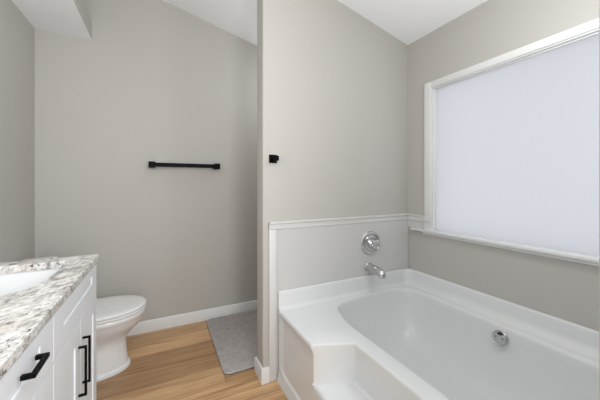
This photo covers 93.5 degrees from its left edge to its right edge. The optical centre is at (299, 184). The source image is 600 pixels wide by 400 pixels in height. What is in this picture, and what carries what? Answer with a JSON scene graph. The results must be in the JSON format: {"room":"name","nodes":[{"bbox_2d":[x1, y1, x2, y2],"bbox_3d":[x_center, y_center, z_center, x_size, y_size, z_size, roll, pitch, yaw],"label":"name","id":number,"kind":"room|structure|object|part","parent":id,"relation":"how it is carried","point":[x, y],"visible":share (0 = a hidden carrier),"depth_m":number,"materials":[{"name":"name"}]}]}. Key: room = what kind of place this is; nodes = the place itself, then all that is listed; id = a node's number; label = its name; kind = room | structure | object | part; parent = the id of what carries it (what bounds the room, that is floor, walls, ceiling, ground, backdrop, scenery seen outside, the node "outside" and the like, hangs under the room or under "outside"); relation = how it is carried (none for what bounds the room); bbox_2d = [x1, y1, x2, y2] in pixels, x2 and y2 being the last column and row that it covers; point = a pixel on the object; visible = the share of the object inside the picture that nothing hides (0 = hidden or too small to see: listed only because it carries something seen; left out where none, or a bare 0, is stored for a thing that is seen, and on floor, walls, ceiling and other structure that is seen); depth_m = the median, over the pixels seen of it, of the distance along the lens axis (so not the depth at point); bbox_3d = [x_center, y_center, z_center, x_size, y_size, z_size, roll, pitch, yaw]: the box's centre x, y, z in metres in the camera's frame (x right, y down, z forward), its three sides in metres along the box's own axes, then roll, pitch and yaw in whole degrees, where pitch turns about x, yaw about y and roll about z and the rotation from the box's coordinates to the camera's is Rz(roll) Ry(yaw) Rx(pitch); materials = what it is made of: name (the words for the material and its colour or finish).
{"room":"bathroom","nodes":[
{"label":"bathroom","id":0,"kind":"room"},
{"bbox_2d":[0,0,34,262],"bbox_3d":[-0.909,-0.251,0.081,0.100,2.702,4.054,0,0,-26],"label":"wall","id":1,"kind":"structure","parent":0,"point":[17,35],"depth_m":1.60,"materials":[{"name":"grey paint"}]},
{"bbox_2d":[12,0,91,39],"bbox_3d":[-0.729,-1.074,0.171,0.303,0.124,3.854,0,0,-26],"label":"soffit","id":2,"kind":"object","parent":1,"relation":"attached to","point":[66,17],"depth_m":1.70,"materials":[{"name":"grey paint"}]},
{"bbox_2d":[35,0,256,321],"bbox_3d":[-0.693,-0.251,2.396,2.346,2.702,0.100,0,0,-26],"label":"wall","id":3,"kind":"structure","parent":0,"point":[157,81],"depth_m":2.13,"materials":[{"name":"grey paint"}]},
{"bbox_2d":[149,161,219,168],"bbox_3d":[-0.890,-0.151,2.201,0.512,0.044,0.074,0,0,-26],"label":"towel bar","id":4,"kind":"object","parent":3,"relation":"attached to","point":[152,164],"visible":1,"depth_m":2.16,"materials":[{"name":"black metal"}]},
{"bbox_2d":[127,300,256,335],"bbox_3d":[-0.668,1.058,2.346,2.346,0.085,0.012,0,0,-26],"label":"baseboard","id":5,"kind":"structure","parent":3,"relation":"attached to","point":[146,326],"depth_m":2.24,"materials":[{"name":"white paint"}]},
{"bbox_2d":[96,320,287,399],"bbox_3d":[0.186,1.140,0.625,2.546,0.080,4.054,0,0,-26],"label":"floor","id":6,"kind":"structure","parent":0,"point":[182,362],"depth_m":1.64,"materials":[{"name":"brown wood"}]},
{"bbox_2d":[0,264,95,399],"bbox_3d":[-0.716,0.703,0.395,0.522,0.794,1.404,0,0,-26],"label":"vanity cabinet","id":7,"kind":"object","parent":6,"relation":"on","point":[59,363],"visible":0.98,"depth_m":0.75,"materials":[{"name":"white paint"}]},
{"bbox_3d":[-0.483,0.368,0.442,0.018,0.113,0.502,0,0,-26],"label":"drawer","id":8,"kind":"part","parent":7,"relation":"part of","materials":[{"name":"white paint"}]},
{"bbox_3d":[-0.514,0.352,0.549,0.022,0.009,0.077,0,0,-26],"label":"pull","id":9,"kind":"part","parent":7,"relation":"part of","materials":[{"name":"black metal"}]},
{"bbox_3d":[-0.483,0.572,0.442,0.018,0.286,0.502,0,0,-26],"label":"drawer","id":10,"kind":"part","parent":7,"relation":"part of","materials":[{"name":"white paint"}]},
{"bbox_2d":[0,254,98,378],"bbox_3d":[-0.723,0.292,0.389,0.505,0.025,1.440,0,0,-26],"label":"countertop","id":11,"kind":"structure","parent":7,"relation":"on","point":[23,314],"depth_m":0.68,"materials":[{"name":"stone"}]},
{"bbox_2d":[0,268,59,295],"bbox_3d":[-0.932,0.375,0.807,0.390,0.138,0.407,0,0,-26],"label":"undermount sink","id":12,"kind":"object","parent":11,"relation":"in","point":[18,281],"visible":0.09,"depth_m":0.99,"materials":[{"name":"white ceramic"}]},
{"bbox_3d":[-0.653,0.715,0.783,0.018,0.571,0.251,0,0,-26],"label":"door","id":13,"kind":"part","parent":7,"relation":"part of","materials":[{"name":"white paint"}]},
{"bbox_3d":[-0.709,0.368,0.897,0.018,0.113,0.505,0,0,-26],"label":"false drawer","id":14,"kind":"part","parent":7,"relation":"part of","materials":[{"name":"white paint"}]},
{"bbox_3d":[-0.680,0.582,0.883,0.022,0.156,0.006,0,0,-26],"label":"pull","id":15,"kind":"part","parent":7,"relation":"part of","materials":[{"name":"black metal"}]},
{"bbox_3d":[-0.703,0.574,0.929,0.022,0.152,0.006,0,0,-26],"label":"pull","id":16,"kind":"part","parent":7,"relation":"part of","materials":[{"name":"black metal"}]},
{"bbox_3d":[-0.766,0.715,1.011,0.018,0.571,0.250,0,0,-26],"label":"door","id":17,"kind":"part","parent":7,"relation":"part of","materials":[{"name":"white paint"}]},
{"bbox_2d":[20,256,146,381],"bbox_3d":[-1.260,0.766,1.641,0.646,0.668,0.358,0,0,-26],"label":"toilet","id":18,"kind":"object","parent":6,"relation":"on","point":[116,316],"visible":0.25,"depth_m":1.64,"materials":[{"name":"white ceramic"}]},
{"bbox_3d":[-1.474,0.449,1.535,0.168,0.033,0.356,0,0,-26],"label":"tank lid","id":19,"kind":"part","parent":18,"relation":"part of","materials":[{"name":"white ceramic"}]},
{"bbox_3d":[-1.163,0.733,1.689,0.428,0.018,0.356,0,0,-26],"label":"lid","id":20,"kind":"part","parent":18,"relation":"part of","materials":[{"name":"white plastic"}]},
{"bbox_3d":[-1.189,0.930,1.676,0.481,0.340,0.354,0,0,-26],"label":"bowl","id":21,"kind":"part","parent":18,"relation":"part of","materials":[{"name":"white ceramic"}]},
{"bbox_3d":[-1.163,0.751,1.689,0.429,0.012,0.358,0,0,-26],"label":"seat","id":22,"kind":"part","parent":18,"relation":"part of","materials":[{"name":"white plastic"}]},
{"bbox_2d":[206,309,256,374],"bbox_3d":[-0.330,1.093,2.080,0.600,0.014,0.740,0,0,-26],"label":"bath mat","id":23,"kind":"object","parent":6,"relation":"on","point":[234,336],"visible":0.54,"depth_m":1.98,"materials":[{"name":"grey fabric"}]},
{"bbox_2d":[277,268,598,399],"bbox_3d":[0.622,0.852,1.227,1.030,0.497,1.329,0,0,-26],"label":"bathtub","id":24,"kind":"object","parent":6,"relation":"on","point":[408,334],"visible":1,"depth_m":1.43,"materials":[{"name":"white plastic"}]},
{"bbox_3d":[0.993,0.769,1.406,0.015,0.052,0.062,0,0,-26],"label":"plate","id":25,"kind":"part","parent":24,"relation":"part of","materials":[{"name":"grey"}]},
{"bbox_2d":[163,0,486,45],"bbox_3d":[0.186,-1.360,0.625,2.546,0.734,4.054,0,0,-26],"label":"ceiling","id":26,"kind":"structure","parent":0,"point":[408,21],"depth_m":1.88,"materials":[{"name":"white paint"}]},
{"bbox_2d":[257,0,407,367],"bbox_3d":[0.265,-0.097,1.861,1.106,2.393,0.110,0,0,-26],"label":"wall partition","id":27,"kind":"structure","parent":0,"point":[332,84],"depth_m":1.74,"materials":[{"name":"grey paint"}]},
{"bbox_2d":[254,357,269,384],"bbox_3d":[0.260,1.058,1.858,1.118,0.085,0.134,0,0,-26],"label":"baseboard","id":28,"kind":"structure","parent":27,"relation":"attached to","point":[262,373],"depth_m":1.57,"materials":[{"name":"white paint"}]},
{"bbox_2d":[269,155,278,162],"bbox_3d":[-0.141,-0.147,1.565,0.046,0.046,0.060,0,0,-26],"label":"robe hook","id":29,"kind":"object","parent":27,"relation":"attached to","point":[272,158],"visible":1,"depth_m":1.57,"materials":[{"name":"black metal"}]},
{"bbox_2d":[269,213,429,381],"bbox_3d":[0.350,0.653,1.727,1.072,0.893,0.204,0,0,-26],"label":"wall surround","id":30,"kind":"object","parent":27,"relation":"attached to","point":[302,253],"visible":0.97,"depth_m":1.73,"materials":[{"name":"grey plastic"}]},
{"bbox_3d":[0.309,0.230,1.809,1.072,0.045,0.022,0,0,-26],"label":"cap rail","id":31,"kind":"part","parent":30,"relation":"part of","materials":[{"name":"white"}]},
{"bbox_2d":[361,231,380,254],"bbox_3d":[0.489,0.388,1.858,0.158,0.158,0.082,0,0,-26],"label":"shower valve","id":32,"kind":"object","parent":30,"relation":"attached to","point":[370,242],"visible":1,"depth_m":1.86,"materials":[{"name":"silver metal"}]},
{"bbox_3d":[0.484,0.388,1.867,0.058,0.058,0.033,0,0,-26],"label":"stem","id":33,"kind":"part","parent":32,"relation":"part of","materials":[{"name":"silver metal"}]},
{"bbox_3d":[0.500,0.388,1.841,0.060,0.062,0.035,0,0,-26],"label":"knob","id":34,"kind":"part","parent":32,"relation":"part of","materials":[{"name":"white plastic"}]},
{"bbox_2d":[364,262,385,278],"bbox_3d":[0.491,0.550,1.818,0.070,0.070,0.156,0,0,-26],"label":"tub spout","id":35,"kind":"object","parent":30,"relation":"attached to","point":[369,267],"visible":1,"depth_m":1.80,"materials":[{"name":"silver metal"}]},
{"bbox_3d":[0.816,0.256,1.984,0.008,0.086,0.146,0,0,-26],"label":"return panel","id":36,"kind":"part","parent":30,"relation":"part of","materials":[{"name":"grey"}]},
{"bbox_3d":[0.813,0.230,1.975,0.022,0.045,0.132,0,0,-26],"label":"cap rail","id":37,"kind":"part","parent":30,"relation":"part of","materials":[{"name":"white"}]},
{"bbox_3d":[0.849,0.229,1.890,0.009,0.044,0.051,0,0,-26],"label":"cap rail","id":38,"kind":"part","parent":30,"relation":"part of","materials":[{"name":"white"}]},
{"bbox_2d":[408,0,598,330],"bbox_3d":[1.282,0.041,1.169,0.100,2.118,4.054,0,0,-26],"label":"wall","id":39,"kind":"structure","parent":0,"point":[562,289],"depth_m":1.53,"materials":[{"name":"grey paint"}]},
{"bbox_2d":[411,18,598,266],"bbox_3d":[1.096,-0.175,1.435,0.064,1.019,1.286,0,0,-26],"label":"window","id":40,"kind":"structure","parent":39,"relation":"in","point":[511,147],"depth_m":1.43,"materials":[{"name":"white fabric"}]},
{"bbox_3d":[1.096,0.317,1.435,0.064,0.034,1.286,0,0,-26],"label":"sill","id":41,"kind":"part","parent":40,"relation":"part of","materials":[{"name":"white paint"}]},
{"bbox_3d":[1.141,-0.170,1.404,0.012,0.939,1.059,0,0,-26],"label":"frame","id":42,"kind":"part","parent":40,"relation":"part of","materials":[{"name":"white fabric"}]},
{"bbox_2d":[599,0,599,399],"bbox_3d":[0.908,-0.097,0.565,1.108,2.394,0.110,0,0,-26],"label":"wall","id":43,"kind":"structure","parent":0,"point":[599,0],"depth_m":0.37,"materials":[{"name":"grey paint"}]}
]}

